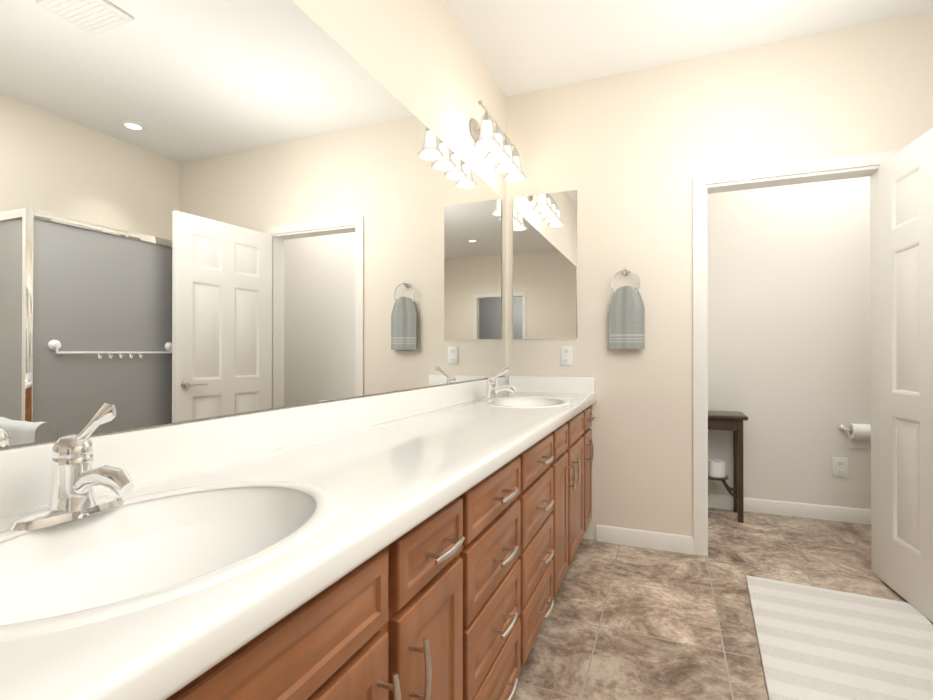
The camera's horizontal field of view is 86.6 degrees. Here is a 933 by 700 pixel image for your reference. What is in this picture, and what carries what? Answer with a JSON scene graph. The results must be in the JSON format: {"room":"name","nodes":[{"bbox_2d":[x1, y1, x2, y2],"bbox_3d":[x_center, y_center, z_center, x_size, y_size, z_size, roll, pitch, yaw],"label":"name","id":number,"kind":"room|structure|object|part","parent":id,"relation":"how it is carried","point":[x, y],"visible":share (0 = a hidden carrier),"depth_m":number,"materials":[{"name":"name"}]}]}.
{"room":"bathroom","nodes":[
{"label":"bathroom","id":0,"kind":"room"},
{"bbox_2d":[0,0,505,449],"bbox_3d":[-0.527,-0.251,1.387,0.115,2.750,6.010,0,0,22],"label":"wall","id":1,"kind":"structure","parent":0,"point":[422,61],"depth_m":2.10,"materials":[{"name":"beige paint"}]},
{"bbox_2d":[0,0,505,446],"bbox_3d":[-0.523,-0.400,1.234,0.005,1.103,4.097,0,0,22],"label":"mirror","id":2,"kind":"object","parent":1,"relation":"attached to","point":[211,208],"visible":1,"depth_m":1.12,"materials":[{"name":"silver metal"}]},
{"bbox_2d":[0,375,507,514],"bbox_3d":[-0.510,0.205,1.240,0.022,0.100,4.124,0,0,22],"label":"backsplash","id":3,"kind":"structure","parent":1,"relation":"attached to","point":[37,475],"depth_m":1.02,"materials":[{"name":"white stone"}]},
{"bbox_2d":[470,100,526,181],"bbox_3d":[0.145,-1.098,2.598,0.220,0.252,0.603,0,0,22],"label":"sconce","id":4,"kind":"object","parent":1,"relation":"attached to","point":[486,135],"visible":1,"depth_m":2.55,"materials":[{"name":"white glass"}]},
{"bbox_3d":[0.128,-1.154,2.605,0.184,0.140,0.563,0,0,22],"label":"frame","id":5,"kind":"part","parent":4,"relation":"part of","materials":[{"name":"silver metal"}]},
{"bbox_2d":[446,0,932,96],"bbox_3d":[0.898,-1.679,0.816,3.190,0.100,6.010,0,0,22],"label":"ceiling","id":6,"kind":"structure","parent":0,"point":[523,46],"depth_m":2.50,"materials":[{"name":"white paint"}]},
{"bbox_2d":[506,11,932,539],"bbox_3d":[1.648,-0.245,2.658,2.960,2.750,0.115,0,0,22],"label":"wall","id":7,"kind":"structure","parent":0,"point":[622,154],"depth_m":2.81,"materials":[{"name":"beige paint"}]},
{"bbox_2d":[513,190,576,338],"bbox_3d":[0.481,-0.518,3.066,0.403,0.900,0.005,0,0,22],"label":"mirror","id":8,"kind":"object","parent":7,"relation":"attached to","point":[545,266],"visible":1,"depth_m":3.06,"materials":[{"name":"silver metal"}]},
{"bbox_2d":[508,376,595,394],"bbox_3d":[0.515,0.213,3.038,0.526,0.100,0.022,0,0,22],"label":"backsplash","id":9,"kind":"structure","parent":7,"relation":"attached to","point":[578,385],"depth_m":3.01,"materials":[{"name":"white stone"}]},
{"bbox_2d":[561,346,572,364],"bbox_3d":[0.608,0.035,3.011,0.072,0.117,0.007,0,0,22],"label":"outlet","id":10,"kind":"object","parent":7,"relation":"attached to","point":[566,355],"visible":1,"depth_m":3.01,"materials":[{"name":"white plastic"}]},
{"bbox_2d":[609,267,644,348],"bbox_3d":[0.924,-0.244,2.857,0.195,0.480,0.058,0,0,22],"label":"towel ring","id":11,"kind":"object","parent":7,"relation":"attached to","point":[626,319],"visible":1,"depth_m":2.83,"materials":[{"name":"grey fabric"}]},
{"bbox_2d":[596,524,693,554],"bbox_3d":[1.013,1.083,2.839,0.523,0.095,0.014,0,0,22],"label":"baseboard","id":12,"kind":"structure","parent":7,"relation":"attached to","point":[649,539],"depth_m":2.83,"materials":[{"name":"white paint"}]},
{"bbox_2d":[693,150,898,579],"bbox_3d":[1.700,0.081,2.630,0.910,2.097,0.134,0,0,22],"label":"door frame","id":13,"kind":"structure","parent":7,"relation":"attached to","point":[700,181],"depth_m":2.66,"materials":[{"name":"white paint"}]},
{"bbox_2d":[878,128,932,621],"bbox_3d":[1.926,0.104,2.049,0.035,2.015,0.757,0,0,16],"label":"door leaf","id":14,"kind":"structure","parent":7,"relation":"in","point":[906,345],"depth_m":2.19,"materials":[{"name":"white paint"}]},
{"bbox_2d":[512,508,932,699],"bbox_3d":[0.898,1.171,0.803,3.190,0.100,6.010,0,0,22],"label":"floor","id":15,"kind":"structure","parent":0,"point":[623,622],"depth_m":2.17,"materials":[{"name":"tile"}]},
{"bbox_2d":[156,399,596,699],"bbox_3d":[-0.253,0.713,1.134,0.576,0.818,4.124,0,0,22],"label":"bathroom vanity","id":16,"kind":"object","parent":15,"relation":"on","point":[419,544],"depth_m":1.00,"materials":[{"name":"brown wood"}]},
{"bbox_2d":[0,391,595,699],"bbox_3d":[-0.260,0.278,1.139,0.560,0.050,4.124,0,0,22],"label":"countertop","id":17,"kind":"structure","parent":16,"relation":"on","point":[128,591],"depth_m":0.75,"materials":[{"name":"white stone"}]},
{"bbox_2d":[9,403,134,530],"bbox_3d":[-0.549,0.164,0.731,0.159,0.173,0.157,0,0,22],"label":"faucet","id":18,"kind":"object","parent":17,"relation":"on","point":[73,501],"depth_m":0.73,"materials":[{"name":"silver metal"}]},
{"bbox_2d":[484,367,515,401],"bbox_3d":[0.175,0.172,2.515,0.159,0.173,0.157,0,0,22],"label":"faucet","id":19,"kind":"object","parent":17,"relation":"on","point":[491,394],"depth_m":2.51,"materials":[{"name":"silver metal"}]},
{"bbox_2d":[708,410,747,522],"bbox_3d":[1.708,0.783,3.413,0.374,0.700,0.297,0,0,22],"label":"side table","id":20,"kind":"object","parent":15,"relation":"on","point":[727,420],"visible":0.52,"depth_m":3.30,"materials":[{"name":"brown wood"}]},
{"bbox_2d":[746,575,932,699],"bbox_3d":[1.436,1.119,1.810,0.650,0.012,1.130,0,0,26],"label":"bath mat","id":21,"kind":"object","parent":15,"relation":"on","point":[816,643],"visible":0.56,"depth_m":1.87,"materials":[{"name":"fabric"}]},
{"bbox_2d":[707,176,870,509],"bbox_3d":[2.006,-0.241,3.541,2.960,2.750,0.115,0,0,22],"label":"wall","id":22,"kind":"structure","parent":0,"point":[788,319],"depth_m":3.39,"materials":[{"name":"white paint"}]},
{"bbox_2d":[708,494,870,524],"bbox_3d":[2.464,1.085,3.280,1.920,0.095,0.014,0,0,22],"label":"baseboard","id":23,"kind":"structure","parent":22,"relation":"attached to","point":[823,512],"depth_m":3.36,"materials":[{"name":"white paint"}]},
{"bbox_2d":[832,457,847,477],"bbox_3d":[2.474,0.777,3.279,0.085,0.130,0.007,0,0,22],"label":"outlet","id":24,"kind":"object","parent":22,"relation":"attached to","point":[839,467],"visible":1,"depth_m":3.28,"materials":[{"name":"white plastic"}]},
{"bbox_2d":[839,424,870,448],"bbox_3d":[2.540,0.556,3.190,0.206,0.162,0.124,0,0,22],"label":"toilet paper holder","id":25,"kind":"object","parent":22,"relation":"attached to","point":[859,435],"visible":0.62,"depth_m":3.18,"materials":[{"name":"white paper"}]}
]}

